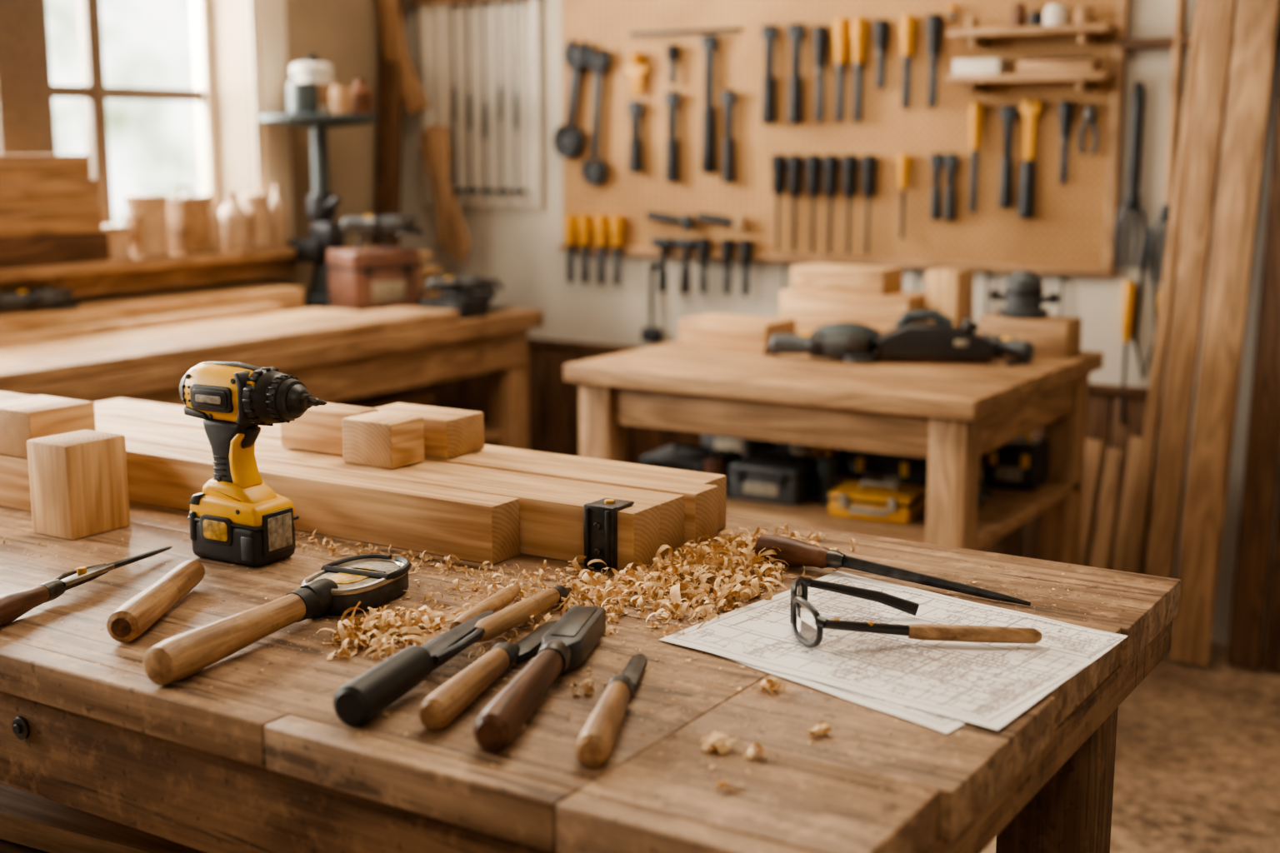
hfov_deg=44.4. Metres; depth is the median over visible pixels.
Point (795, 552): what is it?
file
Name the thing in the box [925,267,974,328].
wood block
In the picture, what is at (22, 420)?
wood block
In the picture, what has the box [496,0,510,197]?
clamp
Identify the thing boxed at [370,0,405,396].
leaning board
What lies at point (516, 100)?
clamp
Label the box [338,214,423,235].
grinder
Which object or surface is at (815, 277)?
wood block
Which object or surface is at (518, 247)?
wall
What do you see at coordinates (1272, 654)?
leaning board
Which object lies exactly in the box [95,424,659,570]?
timber beam
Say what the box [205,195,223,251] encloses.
bottle
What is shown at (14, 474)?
wood block
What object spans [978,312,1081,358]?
wood block
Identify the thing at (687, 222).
mallet
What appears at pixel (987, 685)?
paper plan
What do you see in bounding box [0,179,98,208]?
sill timber
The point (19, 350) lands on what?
plank
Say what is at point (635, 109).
screwdriver
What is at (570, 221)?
chisel
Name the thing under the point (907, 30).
chisel
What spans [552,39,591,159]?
wrench
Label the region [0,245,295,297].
wooden plank
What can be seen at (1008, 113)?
chisel
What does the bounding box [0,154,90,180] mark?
sill timber
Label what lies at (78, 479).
wood block
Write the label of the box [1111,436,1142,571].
plank
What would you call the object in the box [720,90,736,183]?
hammer
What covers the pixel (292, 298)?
plank
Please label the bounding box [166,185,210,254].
canister
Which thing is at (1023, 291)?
router
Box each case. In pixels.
[325,235,421,311]
[416,293,489,319]
[637,443,742,488]
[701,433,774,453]
[725,449,817,505]
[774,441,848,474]
[826,480,925,523]
[845,450,928,488]
[981,433,1049,491]
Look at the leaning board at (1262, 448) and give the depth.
4.23 m
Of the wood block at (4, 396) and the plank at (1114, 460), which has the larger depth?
the plank at (1114, 460)
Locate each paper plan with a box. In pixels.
[659,570,1128,729]
[715,654,967,734]
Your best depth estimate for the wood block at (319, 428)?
2.41 m
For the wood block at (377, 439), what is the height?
0.068 m
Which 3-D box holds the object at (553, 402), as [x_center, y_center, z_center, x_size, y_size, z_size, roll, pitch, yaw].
[0.294,0.116,5.346,2.860,0.730,0.024,6,12,32]
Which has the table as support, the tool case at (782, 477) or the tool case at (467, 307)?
the tool case at (782, 477)
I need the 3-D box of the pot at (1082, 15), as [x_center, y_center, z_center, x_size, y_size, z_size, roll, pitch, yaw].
[1.250,-1.154,4.410,0.056,0.050,0.056,6,12,32]
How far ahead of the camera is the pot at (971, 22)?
4.57 m
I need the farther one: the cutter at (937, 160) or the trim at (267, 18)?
the trim at (267, 18)
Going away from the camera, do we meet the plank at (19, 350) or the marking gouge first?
the marking gouge
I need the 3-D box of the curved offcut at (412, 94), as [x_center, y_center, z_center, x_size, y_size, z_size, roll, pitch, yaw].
[-0.861,-1.476,5.713,0.238,0.668,0.060,6,12,32]
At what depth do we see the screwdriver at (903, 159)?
4.80 m
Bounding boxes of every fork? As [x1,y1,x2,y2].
[1113,81,1147,267]
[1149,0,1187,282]
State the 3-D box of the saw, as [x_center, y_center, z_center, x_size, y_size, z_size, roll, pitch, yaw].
[-0.560,-0.451,5.270,0.240,0.105,0.160,3,11,18]
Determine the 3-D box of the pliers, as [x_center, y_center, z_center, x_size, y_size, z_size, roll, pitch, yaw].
[1.286,-0.851,4.484,0.043,0.143,0.048,-3,11,-17]
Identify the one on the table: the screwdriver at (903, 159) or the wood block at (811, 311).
the wood block at (811, 311)
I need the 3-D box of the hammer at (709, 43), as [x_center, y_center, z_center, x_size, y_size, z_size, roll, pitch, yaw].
[0.225,-1.052,5.129,0.050,0.446,0.054,-3,11,-16]
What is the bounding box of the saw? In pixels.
[442,278,509,311]
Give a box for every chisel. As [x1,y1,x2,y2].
[332,585,572,726]
[419,620,557,730]
[473,605,605,753]
[563,214,577,284]
[575,653,647,768]
[577,215,591,284]
[594,215,608,285]
[610,215,624,286]
[760,24,778,124]
[787,23,805,124]
[833,17,849,123]
[850,16,867,123]
[899,15,916,109]
[969,101,983,214]
[997,105,1017,208]
[1017,99,1040,219]
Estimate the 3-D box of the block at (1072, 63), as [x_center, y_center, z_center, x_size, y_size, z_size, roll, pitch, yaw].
[1.191,-1.031,4.470,0.220,0.046,0.060,6,12,32]
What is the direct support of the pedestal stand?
on the bench
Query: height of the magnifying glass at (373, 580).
0.048 m
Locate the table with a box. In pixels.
[563,340,1103,564]
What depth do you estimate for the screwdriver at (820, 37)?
4.88 m
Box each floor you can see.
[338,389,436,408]
[981,641,1279,852]
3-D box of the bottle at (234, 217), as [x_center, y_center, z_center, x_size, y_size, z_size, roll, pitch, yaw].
[-1.343,-0.682,5.174,0.100,0.190,0.100,6,12,32]
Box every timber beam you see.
[93,398,726,530]
[94,404,718,548]
[95,414,684,558]
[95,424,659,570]
[125,440,519,564]
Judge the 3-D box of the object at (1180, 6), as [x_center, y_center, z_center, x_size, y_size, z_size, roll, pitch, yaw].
[1.491,-0.857,4.375,0.080,0.911,0.061,-1,10,-4]
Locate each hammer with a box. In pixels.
[651,236,674,293]
[674,237,697,294]
[700,35,718,174]
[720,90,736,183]
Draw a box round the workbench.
[0,497,1180,852]
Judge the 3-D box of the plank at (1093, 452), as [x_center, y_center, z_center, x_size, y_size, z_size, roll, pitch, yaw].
[1.292,0.325,4.598,0.052,0.566,0.161,8,13,38]
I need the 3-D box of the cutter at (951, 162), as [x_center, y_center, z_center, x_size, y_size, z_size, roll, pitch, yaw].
[0.939,-0.724,4.731,0.040,0.200,0.039,-3,11,-16]
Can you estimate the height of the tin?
0.143 m
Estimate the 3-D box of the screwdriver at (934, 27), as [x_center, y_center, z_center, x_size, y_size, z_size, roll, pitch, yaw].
[0.881,-1.095,4.701,0.050,0.280,0.050,6,12,32]
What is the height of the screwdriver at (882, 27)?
0.210 m
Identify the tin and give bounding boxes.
[287,69,319,113]
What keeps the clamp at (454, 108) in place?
hanging from the wall panel
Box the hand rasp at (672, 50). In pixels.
[665,44,679,84]
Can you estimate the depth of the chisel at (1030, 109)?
4.58 m
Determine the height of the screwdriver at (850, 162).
0.310 m
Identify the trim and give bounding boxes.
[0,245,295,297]
[247,0,294,239]
[1119,35,1234,49]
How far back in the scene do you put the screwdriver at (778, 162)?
5.02 m
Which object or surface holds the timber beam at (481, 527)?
on the workbench
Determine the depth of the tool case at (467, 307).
5.01 m
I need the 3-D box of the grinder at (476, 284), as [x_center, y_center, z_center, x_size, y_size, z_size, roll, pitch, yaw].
[-0.591,-0.459,5.047,0.232,0.054,0.128,-2,11,-13]
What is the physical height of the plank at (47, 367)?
0.035 m
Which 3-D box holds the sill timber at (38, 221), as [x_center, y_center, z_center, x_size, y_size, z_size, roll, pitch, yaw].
[-1.815,-0.578,4.426,0.150,0.080,0.600,6,12,32]
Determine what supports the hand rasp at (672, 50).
hanging from the pegboard
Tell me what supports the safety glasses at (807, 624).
on the paper plan at (987, 685)
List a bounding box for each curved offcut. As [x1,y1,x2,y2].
[375,0,430,114]
[420,124,471,264]
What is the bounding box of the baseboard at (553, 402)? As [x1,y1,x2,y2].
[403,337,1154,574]
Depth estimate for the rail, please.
5.14 m
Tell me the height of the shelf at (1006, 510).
0.030 m
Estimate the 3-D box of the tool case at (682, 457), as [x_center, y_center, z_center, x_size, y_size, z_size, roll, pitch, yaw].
[0.135,0.102,4.136,0.227,0.107,0.190,5,11,26]
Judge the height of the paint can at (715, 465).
0.120 m
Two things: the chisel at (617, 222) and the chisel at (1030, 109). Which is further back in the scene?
the chisel at (617, 222)
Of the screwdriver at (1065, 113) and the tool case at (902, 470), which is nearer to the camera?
the tool case at (902, 470)
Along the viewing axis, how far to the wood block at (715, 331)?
4.25 m
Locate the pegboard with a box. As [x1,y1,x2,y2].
[558,0,1129,276]
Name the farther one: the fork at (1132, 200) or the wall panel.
the wall panel
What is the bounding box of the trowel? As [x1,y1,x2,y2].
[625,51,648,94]
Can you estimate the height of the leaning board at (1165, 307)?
2.203 m
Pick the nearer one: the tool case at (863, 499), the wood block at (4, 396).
the wood block at (4, 396)
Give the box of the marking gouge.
[0,546,172,626]
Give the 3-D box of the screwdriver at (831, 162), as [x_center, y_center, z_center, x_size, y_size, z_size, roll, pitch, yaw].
[0.601,-0.703,4.951,0.048,0.310,0.048,-2,11,-13]
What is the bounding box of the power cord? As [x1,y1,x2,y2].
[1132,228,1157,379]
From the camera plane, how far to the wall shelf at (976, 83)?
4.46 m
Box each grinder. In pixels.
[0,285,79,309]
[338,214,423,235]
[420,274,493,293]
[763,332,879,363]
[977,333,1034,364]
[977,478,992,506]
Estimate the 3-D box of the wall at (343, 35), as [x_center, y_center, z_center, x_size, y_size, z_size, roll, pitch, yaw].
[-2.953,-0.562,2.996,0.250,2.900,7.200,6,12,32]
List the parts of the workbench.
wooden dowel handle, metal clamp bracket, rail, leg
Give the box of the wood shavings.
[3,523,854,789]
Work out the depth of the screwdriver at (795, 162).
4.99 m
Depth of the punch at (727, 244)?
5.17 m
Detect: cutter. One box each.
[929,153,944,219]
[944,153,958,220]
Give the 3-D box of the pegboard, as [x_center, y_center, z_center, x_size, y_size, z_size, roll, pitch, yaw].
[0.546,-1.070,4.960,1.957,1.100,0.038,6,12,32]
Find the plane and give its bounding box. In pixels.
[811,309,1029,366]
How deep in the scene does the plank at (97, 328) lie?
4.51 m
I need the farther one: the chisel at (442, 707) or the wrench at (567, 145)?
the wrench at (567, 145)
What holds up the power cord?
attached to the wall at (518, 247)
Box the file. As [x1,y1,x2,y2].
[755,534,1030,605]
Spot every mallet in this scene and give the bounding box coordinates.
[645,211,694,229]
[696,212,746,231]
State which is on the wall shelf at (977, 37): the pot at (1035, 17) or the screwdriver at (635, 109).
the pot at (1035, 17)
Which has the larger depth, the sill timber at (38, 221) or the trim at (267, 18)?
the trim at (267, 18)
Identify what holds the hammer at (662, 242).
attached to the pegboard
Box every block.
[0,390,32,401]
[0,395,95,458]
[0,454,31,511]
[26,429,129,539]
[280,402,378,455]
[341,411,424,469]
[375,402,484,459]
[678,313,795,352]
[779,289,925,334]
[790,263,903,295]
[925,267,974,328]
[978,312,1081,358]
[1016,55,1099,73]
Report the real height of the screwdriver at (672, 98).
0.300 m
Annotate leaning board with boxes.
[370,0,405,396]
[1126,0,1205,574]
[1145,0,1236,578]
[1168,0,1279,666]
[1226,79,1279,669]
[1263,477,1279,670]
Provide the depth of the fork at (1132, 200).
4.45 m
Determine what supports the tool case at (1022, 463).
on the table
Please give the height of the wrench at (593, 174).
0.467 m
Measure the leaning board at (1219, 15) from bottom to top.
2.404 m
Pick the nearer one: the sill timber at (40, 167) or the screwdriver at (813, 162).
the sill timber at (40, 167)
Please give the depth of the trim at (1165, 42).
4.36 m
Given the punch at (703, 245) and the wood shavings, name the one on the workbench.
the wood shavings
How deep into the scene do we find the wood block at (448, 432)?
2.39 m
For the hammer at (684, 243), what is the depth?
5.26 m
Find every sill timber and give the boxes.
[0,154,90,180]
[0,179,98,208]
[0,205,102,237]
[0,231,109,269]
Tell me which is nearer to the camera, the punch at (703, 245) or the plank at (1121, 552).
the plank at (1121, 552)
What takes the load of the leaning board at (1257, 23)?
on the floor at (1197, 769)
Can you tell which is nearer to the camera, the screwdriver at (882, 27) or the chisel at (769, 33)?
the screwdriver at (882, 27)
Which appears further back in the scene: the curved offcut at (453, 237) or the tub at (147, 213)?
the curved offcut at (453, 237)
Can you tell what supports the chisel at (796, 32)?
hanging from the pegboard
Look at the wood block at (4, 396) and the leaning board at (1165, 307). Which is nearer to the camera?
the wood block at (4, 396)
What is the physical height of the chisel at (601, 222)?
0.245 m
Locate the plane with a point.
(911, 340)
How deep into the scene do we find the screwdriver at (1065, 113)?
4.51 m
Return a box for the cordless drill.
[179,361,326,567]
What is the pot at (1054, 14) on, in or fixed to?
on the wall shelf at (977, 37)
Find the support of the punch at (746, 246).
hanging from the pegboard
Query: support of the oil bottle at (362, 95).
on the pedestal stand
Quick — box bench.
[0,308,543,449]
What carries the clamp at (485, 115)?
hanging from the wall panel
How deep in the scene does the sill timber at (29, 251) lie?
4.50 m
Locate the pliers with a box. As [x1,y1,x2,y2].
[1078,104,1099,154]
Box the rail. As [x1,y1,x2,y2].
[629,27,741,35]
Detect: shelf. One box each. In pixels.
[0,783,205,852]
[726,468,1079,550]
[945,71,1116,94]
[946,23,1119,49]
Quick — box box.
[952,58,1008,74]
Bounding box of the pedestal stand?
[257,113,379,309]
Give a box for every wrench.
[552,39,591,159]
[580,47,610,186]
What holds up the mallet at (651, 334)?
hanging from the wall at (518, 247)
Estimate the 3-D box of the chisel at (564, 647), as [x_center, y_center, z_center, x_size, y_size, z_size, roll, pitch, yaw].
[-0.097,0.249,1.599,0.044,0.041,0.365,2,10,12]
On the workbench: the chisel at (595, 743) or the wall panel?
the chisel at (595, 743)
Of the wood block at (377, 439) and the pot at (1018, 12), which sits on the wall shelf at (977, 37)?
the pot at (1018, 12)
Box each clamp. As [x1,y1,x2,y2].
[450,2,464,195]
[465,1,479,196]
[481,0,494,196]
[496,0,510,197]
[512,0,526,197]
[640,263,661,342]
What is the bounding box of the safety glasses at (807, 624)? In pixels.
[790,575,1042,648]
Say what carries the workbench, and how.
on the floor at (1197, 769)
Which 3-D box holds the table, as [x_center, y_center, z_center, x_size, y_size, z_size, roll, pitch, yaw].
[0.524,0.254,4.160,1.087,0.880,0.975,6,12,32]
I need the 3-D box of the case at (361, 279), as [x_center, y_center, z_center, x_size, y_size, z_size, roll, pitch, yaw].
[-0.875,-0.503,5.157,0.247,0.252,0.211,-7,13,-36]
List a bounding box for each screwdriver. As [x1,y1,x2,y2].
[626,100,644,173]
[663,90,680,182]
[770,154,786,251]
[787,154,803,252]
[805,154,821,253]
[812,25,828,124]
[823,154,839,254]
[841,155,858,254]
[860,155,877,254]
[873,19,889,89]
[897,153,909,239]
[925,13,943,109]
[1058,100,1073,184]
[1120,280,1135,424]
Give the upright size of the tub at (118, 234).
0.100 m
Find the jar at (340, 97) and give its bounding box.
[328,85,351,113]
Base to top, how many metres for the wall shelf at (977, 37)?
0.051 m
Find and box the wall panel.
[410,0,541,209]
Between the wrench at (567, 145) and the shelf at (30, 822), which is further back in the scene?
the wrench at (567, 145)
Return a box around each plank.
[0,284,304,334]
[0,303,282,346]
[0,306,458,389]
[0,308,357,359]
[1079,439,1103,565]
[1089,448,1125,569]
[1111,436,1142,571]
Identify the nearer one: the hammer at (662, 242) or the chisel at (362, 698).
the chisel at (362, 698)
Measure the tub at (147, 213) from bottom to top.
0.190 m
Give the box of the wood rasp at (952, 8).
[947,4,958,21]
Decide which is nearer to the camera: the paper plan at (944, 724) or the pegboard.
the paper plan at (944, 724)
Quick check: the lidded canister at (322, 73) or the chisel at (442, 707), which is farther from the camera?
the lidded canister at (322, 73)
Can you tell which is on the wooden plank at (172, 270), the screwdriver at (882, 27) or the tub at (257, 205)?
the tub at (257, 205)
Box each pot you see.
[965,15,979,28]
[1010,2,1026,26]
[1028,10,1042,25]
[1043,4,1069,25]
[1073,6,1094,24]
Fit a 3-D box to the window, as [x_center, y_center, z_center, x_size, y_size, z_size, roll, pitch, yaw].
[-1.913,-1.184,4.662,0.120,1.370,1.670,6,12,32]
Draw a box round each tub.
[102,224,131,259]
[123,193,169,256]
[240,192,272,248]
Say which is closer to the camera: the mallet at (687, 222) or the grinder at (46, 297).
the grinder at (46, 297)
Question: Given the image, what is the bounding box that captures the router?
[989,270,1059,319]
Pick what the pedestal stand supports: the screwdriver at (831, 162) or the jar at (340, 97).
the jar at (340, 97)
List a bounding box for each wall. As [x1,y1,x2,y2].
[0,0,402,398]
[400,0,1279,649]
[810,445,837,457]
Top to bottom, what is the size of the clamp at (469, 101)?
0.686 m
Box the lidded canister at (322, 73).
[290,54,334,113]
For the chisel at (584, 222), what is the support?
hanging from the pegboard
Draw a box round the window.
[0,0,220,224]
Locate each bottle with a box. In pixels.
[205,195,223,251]
[219,190,249,249]
[270,183,289,246]
[350,77,373,114]
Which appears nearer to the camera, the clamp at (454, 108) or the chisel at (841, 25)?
the chisel at (841, 25)
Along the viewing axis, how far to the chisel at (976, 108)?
4.66 m
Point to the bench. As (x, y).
(339, 371)
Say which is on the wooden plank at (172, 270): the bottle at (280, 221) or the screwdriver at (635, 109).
the bottle at (280, 221)
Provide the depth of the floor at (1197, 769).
3.68 m
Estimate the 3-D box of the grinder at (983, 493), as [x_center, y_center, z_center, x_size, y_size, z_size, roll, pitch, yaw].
[0.824,0.167,3.933,0.117,0.050,0.213,2,11,13]
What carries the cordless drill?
on the workbench
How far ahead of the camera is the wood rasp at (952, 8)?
4.64 m
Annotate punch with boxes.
[696,237,710,294]
[720,238,734,296]
[739,239,753,297]
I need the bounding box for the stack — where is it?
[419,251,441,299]
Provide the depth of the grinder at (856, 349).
3.99 m
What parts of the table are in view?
leg, shelf rail, leg, leg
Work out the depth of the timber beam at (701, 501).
2.26 m
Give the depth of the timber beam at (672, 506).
2.23 m
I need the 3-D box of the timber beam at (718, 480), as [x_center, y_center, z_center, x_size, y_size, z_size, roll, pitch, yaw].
[-0.444,0.051,2.583,1.305,0.079,0.068,6,12,32]
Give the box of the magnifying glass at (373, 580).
[143,554,410,685]

